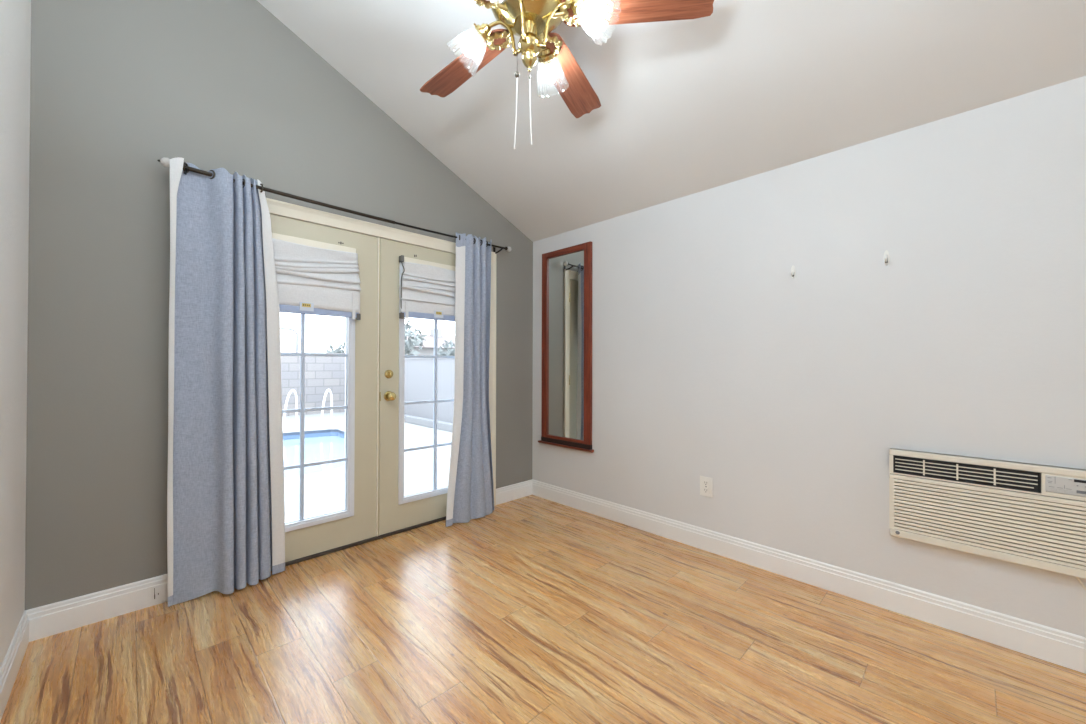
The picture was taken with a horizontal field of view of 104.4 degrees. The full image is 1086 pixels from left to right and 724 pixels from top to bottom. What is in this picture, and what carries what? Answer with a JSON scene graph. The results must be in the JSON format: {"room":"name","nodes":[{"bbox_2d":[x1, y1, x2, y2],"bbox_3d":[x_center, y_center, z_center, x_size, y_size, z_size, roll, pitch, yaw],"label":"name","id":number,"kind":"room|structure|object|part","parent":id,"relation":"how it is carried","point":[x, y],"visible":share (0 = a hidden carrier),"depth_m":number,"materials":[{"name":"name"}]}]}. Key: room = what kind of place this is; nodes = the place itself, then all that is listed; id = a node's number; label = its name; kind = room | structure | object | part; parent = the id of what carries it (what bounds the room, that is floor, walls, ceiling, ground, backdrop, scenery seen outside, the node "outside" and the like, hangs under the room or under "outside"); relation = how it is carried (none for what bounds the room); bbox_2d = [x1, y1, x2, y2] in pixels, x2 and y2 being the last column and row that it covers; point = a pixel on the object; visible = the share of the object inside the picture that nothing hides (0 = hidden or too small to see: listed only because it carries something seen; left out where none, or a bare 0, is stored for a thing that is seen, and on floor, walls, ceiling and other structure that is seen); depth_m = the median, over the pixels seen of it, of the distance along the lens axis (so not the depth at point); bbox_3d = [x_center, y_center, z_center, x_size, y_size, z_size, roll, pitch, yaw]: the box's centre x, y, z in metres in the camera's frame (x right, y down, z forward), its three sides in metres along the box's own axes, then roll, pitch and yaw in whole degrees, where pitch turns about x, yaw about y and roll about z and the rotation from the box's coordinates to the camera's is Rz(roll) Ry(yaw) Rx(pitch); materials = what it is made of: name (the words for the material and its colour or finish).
{"room":"empty bedroom","nodes":[
{"label":"empty bedroom","id":0,"kind":"room"},
{"bbox_2d":[0,0,30,667],"bbox_3d":[0.066,-0.609,-0.582,0.120,3.552,6.520,1,-1,-45],"label":"wall","id":1,"kind":"structure","parent":0,"point":[15,15],"depth_m":1.56,"materials":[{"name":"paint"}]},
{"bbox_2d":[0,611,28,721],"bbox_3d":[0.068,1.102,-0.504,0.014,0.132,6.400,1,-1,-45],"label":"baseboard","id":2,"kind":"structure","parent":1,"relation":"attached to","point":[9,669],"depth_m":1.54,"materials":[{"name":"white wood"}]},
{"bbox_2d":[25,0,532,609],"bbox_3d":[-1.177,-0.615,2.852,3.164,3.604,0.120,1,-1,-45],"label":"wall","id":3,"kind":"structure","parent":0,"point":[118,88],"depth_m":2.02,"materials":[{"name":"grey paint"}]},
{"bbox_2d":[25,574,167,641],"bbox_3d":[-1.993,1.113,1.947,0.514,0.132,0.015,1,-1,-45],"label":"baseboard","id":4,"kind":"structure","parent":3,"relation":"attached to","point":[69,614],"depth_m":1.91,"materials":[{"name":"white wood"}]},
{"bbox_2d":[270,214,379,561],"bbox_3d":[-1.444,0.162,2.534,0.918,2.006,0.066,1,-1,-45],"label":"door","id":5,"kind":"structure","parent":3,"relation":"in","point":[358,520],"depth_m":2.72,"materials":[{"name":"white wood"}]},
{"bbox_2d":[272,233,360,319],"bbox_3d":[-1.408,-0.501,2.495,0.637,0.458,0.063,1,-1,-45],"label":"roman shade","id":6,"kind":"object","parent":5,"relation":"attached to","point":[313,277],"visible":0.8,"depth_m":2.52,"materials":[{"name":"white fabric"}]},
{"bbox_3d":[-1.407,-0.305,2.489,0.625,0.043,0.020,1,-1,-45],"label":"rail","id":7,"kind":"part","parent":6,"relation":"part of","materials":[{"name":"blue"}]},
{"bbox_3d":[-1.446,0.132,2.531,0.594,1.711,0.066,1,-1,-45],"label":"glazing frame","id":8,"kind":"part","parent":5,"relation":"part of","materials":[{"name":"white"}]},
{"bbox_2d":[157,157,511,253],"bbox_3d":[-1.073,-0.933,2.789,2.190,0.082,0.116,1,-1,-45],"label":"curtain rod","id":9,"kind":"object","parent":3,"relation":"attached to","point":[164,161],"visible":0.8,"depth_m":2.49,"materials":[{"name":"black metal"}]},
{"bbox_2d":[167,157,284,606],"bbox_3d":[-1.606,0.092,2.186,0.112,2.168,0.509,0,-1,41],"label":"curtain","id":10,"kind":"object","parent":9,"relation":"hanging from","point":[226,503],"visible":0.98,"depth_m":2.14,"materials":[{"name":"blue fabric"}]},
{"bbox_2d":[446,232,493,526],"bbox_3d":[-0.552,0.102,3.212,0.455,2.170,0.150,1,-1,-45],"label":"curtain","id":11,"kind":"object","parent":9,"relation":"hanging from","point":[470,495],"visible":1,"depth_m":3.20,"materials":[{"name":"blue fabric"}]},
{"bbox_2d":[266,198,496,505],"bbox_3d":[-1.143,0.134,2.867,1.975,2.107,0.142,1,-1,-45],"label":"door frame","id":12,"kind":"structure","parent":3,"relation":"attached to","point":[279,208],"depth_m":2.96,"materials":[{"name":"beige wood"}]},
{"bbox_2d":[378,238,455,535],"bbox_3d":[-0.778,0.167,3.149,0.898,2.006,0.123,1,-1,-45],"label":"door","id":13,"kind":"structure","parent":3,"relation":"in","point":[397,510],"depth_m":2.92,"materials":[{"name":"white wood"}]},
{"bbox_3d":[-1.046,0.233,2.874,0.068,0.068,0.030,1,-1,-45],"label":"knob","id":14,"kind":"part","parent":13,"relation":"part of","materials":[{"name":"gold metal"}]},
{"bbox_3d":[-0.808,0.138,3.160,0.596,1.711,0.066,1,-1,-45],"label":"glazing frame","id":15,"kind":"part","parent":13,"relation":"part of","materials":[{"name":"white"}]},
{"bbox_2d":[399,255,455,321],"bbox_3d":[-0.771,-0.517,3.125,0.617,0.438,0.060,1,-1,-45],"label":"roman shade","id":16,"kind":"object","parent":13,"relation":"attached to","point":[428,288],"visible":0.68,"depth_m":3.04,"materials":[{"name":"white fabric"}]},
{"bbox_3d":[-0.972,-0.531,2.913,0.027,0.400,0.028,1,-1,-45],"label":"lift cord","id":17,"kind":"part","parent":16,"relation":"part of","materials":[{"name":"grey plastic"}]},
{"bbox_3d":[-0.765,-0.330,3.120,0.605,0.041,0.020,1,-1,-45],"label":"rail","id":18,"kind":"part","parent":16,"relation":"part of","materials":[{"name":"blue"}]},
{"bbox_2d":[496,480,531,504],"bbox_3d":[-0.247,1.129,3.665,0.435,0.132,0.014,1,-1,-45],"label":"baseboard","id":19,"kind":"structure","parent":3,"relation":"attached to","point":[508,493],"depth_m":3.65,"materials":[{"name":"white wood"}]},
{"bbox_2d":[0,495,1085,723],"bbox_3d":[1.112,1.227,0.508,3.164,0.100,6.620,1,-1,-45],"label":"floor","id":20,"kind":"structure","parent":0,"point":[533,609],"depth_m":1.73,"materials":[{"name":"laminate"}]},
{"bbox_2d":[285,516,445,565],"bbox_3d":[-1.142,1.179,2.856,1.845,0.018,0.112,1,-1,-45],"label":"threshold","id":21,"kind":"object","parent":20,"relation":"on","point":[295,561],"visible":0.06,"depth_m":2.74,"materials":[{"name":"brown wood"}]},
{"bbox_2d":[257,0,1085,241],"bbox_3d":[1.112,-1.804,0.536,3.164,1.487,6.640,1,-1,-45],"label":"ceiling","id":22,"kind":"structure","parent":0,"point":[746,88],"depth_m":2.15,"materials":[{"name":"paint"}]},
{"bbox_2d":[420,0,713,148],"bbox_3d":[-0.031,-1.318,1.688,1.368,0.981,1.308,0,0,25],"label":"ceiling fan","id":23,"kind":"object","parent":22,"relation":"hanging from","point":[533,21],"visible":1,"depth_m":1.65,"materials":[{"name":"brown wood"}]},
{"bbox_3d":[-0.351,-1.352,1.925,0.587,0.042,0.155,0,-1,43],"label":"blade","id":24,"kind":"part","parent":23,"relation":"part of","materials":[{"name":"brown wood"}]},
{"bbox_3d":[-0.291,-1.289,1.724,0.073,0.068,0.059,0,0,19],"label":"bulb","id":25,"kind":"part","parent":23,"relation":"part of","materials":[{"name":"white glass"}]},
{"bbox_2d":[474,23,490,43],"bbox_3d":[-0.243,-1.328,1.707,0.068,0.074,0.083,0,0,19],"label":"socket","id":26,"kind":"object","parent":23,"relation":"attached to","point":[483,31],"depth_m":1.69,"materials":[{"name":"gold metal"}]},
{"bbox_3d":[-0.155,-1.288,1.677,0.156,0.154,0.020,0,0,19],"label":"lamp arm","id":27,"kind":"part","parent":23,"relation":"part of","materials":[{"name":"gold metal"}]},
{"bbox_3d":[-0.106,-0.973,1.639,0.014,0.290,0.004,0,0,0],"label":"pull cord","id":28,"kind":"part","parent":23,"relation":"part of","materials":[{"name":"white plastic"}]},
{"bbox_3d":[-0.088,-1.289,1.540,0.020,0.154,0.156,0,0,19],"label":"lamp arm","id":29,"kind":"part","parent":23,"relation":"part of","materials":[{"name":"gold metal"}]},
{"bbox_3d":[-0.048,-0.978,1.639,0.012,0.268,0.004,0,0,0],"label":"pull cord","id":30,"kind":"part","parent":23,"relation":"part of","materials":[{"name":"white plastic"}]},
{"bbox_2d":[538,47,555,64],"bbox_3d":[0.013,-1.327,1.832,0.083,0.074,0.068,0,0,19],"label":"socket","id":31,"kind":"object","parent":23,"relation":"attached to","point":[545,56],"depth_m":1.81,"materials":[{"name":"gold metal"}]},
{"bbox_3d":[0.029,-1.287,1.880,0.059,0.068,0.073,0,0,19],"label":"bulb","id":32,"kind":"part","parent":23,"relation":"part of","materials":[{"name":"white glass"}]},
{"bbox_3d":[0.049,-1.288,1.607,0.156,0.154,0.020,0,0,19],"label":"lamp arm","id":33,"kind":"part","parent":23,"relation":"part of","materials":[{"name":"gold metal"}]},
{"bbox_3d":[0.124,-1.350,2.014,0.155,0.042,0.587,0,0,25],"label":"blade","id":34,"kind":"part","parent":23,"relation":"part of","materials":[{"name":"brown wood"}]},
{"bbox_2d":[571,0,588,18],"bbox_3d":[0.138,-1.328,1.576,0.068,0.074,0.083,0,0,19],"label":"socket","id":35,"kind":"object","parent":23,"relation":"attached to","point":[579,8],"depth_m":1.56,"materials":[{"name":"gold metal"}]},
{"bbox_3d":[0.185,-1.289,1.560,0.073,0.068,0.059,0,0,19],"label":"bulb","id":36,"kind":"part","parent":23,"relation":"part of","materials":[{"name":"white glass"}]},
{"bbox_3d":[0.355,-1.353,1.589,0.587,0.042,0.155,0,0,7],"label":"blade","id":37,"kind":"part","parent":23,"relation":"part of","materials":[{"name":"brown wood"}]},
{"bbox_2d":[532,76,1085,636],"bbox_3d":[2.235,0.042,1.548,0.120,2.289,6.520,1,-1,-45],"label":"wall","id":38,"kind":"structure","parent":0,"point":[794,395],"depth_m":2.13,"materials":[{"name":"white paint"}]},
{"bbox_2d":[538,241,593,452],"bbox_3d":[0.179,-0.120,3.519,0.048,1.665,0.592,1,-1,-45],"label":"wall mirror","id":39,"kind":"object","parent":38,"relation":"attached to","point":[566,416],"visible":1,"depth_m":3.51,"materials":[{"name":"brown wood"}]},
{"bbox_3d":[0.185,0.649,3.523,0.025,0.033,0.422,1,-1,-45],"label":"rail","id":40,"kind":"part","parent":39,"relation":"part of","materials":[{"name":"brown wood"}]},
{"bbox_3d":[0.189,-0.928,3.533,0.025,0.050,0.422,1,-1,-45],"label":"rail","id":41,"kind":"part","parent":39,"relation":"part of","materials":[{"name":"brown wood"}]},
{"bbox_2d":[547,250,583,440],"bbox_3d":[0.192,-0.134,3.530,0.004,1.553,0.438,1,-1,-45],"label":"mirror glass","id":42,"kind":"object","parent":39,"relation":"on","point":[565,268],"depth_m":3.53,"materials":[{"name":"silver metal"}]},
{"bbox_3d":[0.186,0.674,3.518,0.030,0.040,0.554,1,-1,-45],"label":"ledge molding","id":43,"kind":"part","parent":39,"relation":"part of","materials":[{"name":"brown wood"}]},
{"bbox_2d":[700,476,712,497],"bbox_3d":[1.034,0.790,2.670,0.009,0.123,0.083,1,-1,-45],"label":"wall outlet","id":44,"kind":"object","parent":38,"relation":"attached to","point":[706,483],"visible":1,"depth_m":2.66,"materials":[{"name":"white plastic"}]},
{"bbox_2d":[703,487,708,493],"bbox_3d":[1.032,0.813,2.668,0.004,0.034,0.037,1,-1,-45],"label":"receptacle","id":45,"kind":"object","parent":44,"relation":"attached to","point":[705,489],"depth_m":2.67,"materials":[{"name":"white plastic"}]},
{"bbox_2d":[703,480,708,485],"bbox_3d":[1.032,0.766,2.669,0.004,0.034,0.037,1,-1,-45],"label":"receptacle","id":46,"kind":"object","parent":44,"relation":"attached to","point":[705,482],"depth_m":2.67,"materials":[{"name":"white plastic"}]},
{"bbox_2d":[791,265,795,277],"bbox_3d":[1.374,-0.498,2.319,0.033,0.072,0.022,1,-1,-45],"label":"wall hook","id":47,"kind":"object","parent":38,"relation":"attached to","point":[793,270],"visible":1,"depth_m":2.32,"materials":[{"name":"white plastic"}]},
{"bbox_2d":[532,479,1085,673],"bbox_3d":[2.143,1.120,1.536,0.014,0.132,6.400,1,-1,-45],"label":"baseboard","id":48,"kind":"structure","parent":38,"relation":"attached to","point":[1062,648],"depth_m":2.09,"materials":[{"name":"white wood"}]},
{"bbox_2d":[884,250,889,264],"bbox_3d":[1.656,-0.505,2.033,0.033,0.072,0.022,1,-1,-45],"label":"wall hook","id":49,"kind":"object","parent":38,"relation":"attached to","point":[886,253],"visible":1,"depth_m":2.04,"materials":[{"name":"white plastic"}]},
{"bbox_2d":[889,448,1085,589],"bbox_3d":[1.944,0.702,1.718,0.048,0.580,0.822,1,-1,-45],"label":"air conditioner","id":50,"kind":"object","parent":38,"relation":"attached to","point":[1027,514],"visible":1,"depth_m":1.76,"materials":[{"name":"white plastic"}]},
{"bbox_2d":[893,455,1040,492],"bbox_3d":[1.815,0.480,1.831,0.011,0.080,0.451,1,-1,-45],"label":"vent","id":51,"kind":"object","parent":50,"relation":"attached to","point":[1005,478],"depth_m":1.81,"materials":[{"name":"black plastic"}]},
{"bbox_3d":[2.040,0.477,1.605,0.014,0.066,0.167,1,-1,-45],"label":"control panel","id":52,"kind":"part","parent":50,"relation":"part of","materials":[{"name":"grey plastic"}]},
{"bbox_3d":[2.145,0.901,1.529,0.273,0.180,0.013,0,-1,43],"label":"power cord","id":53,"kind":"part","parent":50,"relation":"part of","materials":[{"name":"beige plastic"}]},
{"label":"outside","id":54,"kind":"structure","parent":0,"visible":0},
{"bbox_2d":[282,412,451,521],"bbox_3d":[-5.604,1.320,4.856,11.600,0.060,9.200,1,-1,-45],"label":"ground","id":55,"kind":"structure","parent":54,"point":[324,490],"depth_m":4.95,"materials":[{"name":"concrete"}]},
{"bbox_2d":[283,389,297,429],"bbox_3d":[-5.091,0.965,8.492,0.040,0.818,0.669,0,0,-10],"label":"pool handrail","id":56,"kind":"object","parent":55,"relation":"on","point":[293,390],"visible":0.8,"depth_m":8.44,"materials":[{"name":"white metal"}]},
{"bbox_2d":[281,352,344,415],"bbox_3d":[-8.758,0.520,8.070,11.640,1.570,0.240,1,-1,-45],"label":"wall","id":57,"kind":"structure","parent":55,"relation":"on","point":[322,373],"depth_m":10.80,"materials":[{"name":"white brick"}]},
{"bbox_2d":[320,389,332,427],"bbox_3d":[-4.460,0.968,8.691,0.040,0.818,0.669,0,0,-10],"label":"pool handrail","id":58,"kind":"object","parent":55,"relation":"on","point":[327,390],"visible":0.84,"depth_m":8.64,"materials":[{"name":"white metal"}]},
{"bbox_2d":[404,414,452,431],"bbox_3d":[-2.180,1.253,8.492,0.140,0.140,8.380,1,-1,-45],"label":"curb","id":59,"kind":"object","parent":55,"relation":"on","point":[446,426],"visible":0.09,"depth_m":8.59,"materials":[{"name":"concrete"}]},
{"bbox_2d":[404,358,454,422],"bbox_3d":[-1.469,0.602,8.787,0.240,1.450,9.000,1,-1,-45],"label":"wall","id":60,"kind":"structure","parent":55,"relation":"on","point":[419,372],"depth_m":9.88,"materials":[{"name":"paint"}]},
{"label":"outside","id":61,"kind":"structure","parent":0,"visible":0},
{"bbox_2d":[283,429,344,477],"bbox_3d":[-4.955,1.697,5.241,5.620,0.795,3.654,1,-1,-45],"label":"swimming pool","id":62,"kind":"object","parent":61,"point":[323,446],"depth_m":6.85,"materials":[{"name":"liquid"}]},
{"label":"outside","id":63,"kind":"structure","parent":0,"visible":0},
{"bbox_3d":[-34.708,1.628,60.391,150.000,0.060,110.800,1,-1,-45],"label":"ground","id":64,"kind":"structure","parent":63,"visible":0},
{"bbox_2d":[280,328,297,351],"bbox_3d":[-26.139,-0.987,43.442,1.630,4.980,0.300,1,-1,-45],"label":"street lamp","id":65,"kind":"object","parent":64,"relation":"on","point":[280,328],"visible":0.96,"depth_m":43.83,"materials":[{"name":"grey metal"}]},
{"bbox_3d":[-25.652,-0.742,43.920,0.260,4.500,0.247,1,-1,-45],"label":"post","id":66,"kind":"part","parent":65,"relation":"part of","materials":[{"name":"grey metal"}]},
{"bbox_2d":[326,342,344,352],"bbox_3d":[-9.250,0.188,19.842,2.050,2.407,1.987,1,-1,-45],"label":"tree","id":67,"kind":"object","parent":64,"relation":"on","point":[338,349],"visible":0.12,"depth_m":19.40,"materials":[{"name":"green plant"}]},
{"bbox_2d":[405,320,427,354],"bbox_3d":[-6.016,-0.252,17.886,2.156,3.271,2.116,1,-1,-45],"label":"tree","id":68,"kind":"object","parent":64,"relation":"on","point":[412,341],"visible":0.29,"depth_m":17.78,"materials":[{"name":"green plant"}]},
{"bbox_2d":[405,329,454,355],"bbox_3d":[-5.379,-0.280,27.529,9.500,3.450,5.600,1,-1,-45],"label":"neighbor house","id":69,"kind":"structure","parent":64,"relation":"on","point":[428,348],"depth_m":24.04,"materials":[{"name":"grey paint"}]},
{"bbox_2d":[433,340,454,355],"bbox_3d":[-4.517,0.161,21.034,1.846,2.498,1.803,1,-1,-45],"label":"tree","id":70,"kind":"object","parent":64,"relation":"on","point":[449,344],"visible":0.3,"depth_m":20.77,"materials":[{"name":"green plant"}]}
]}

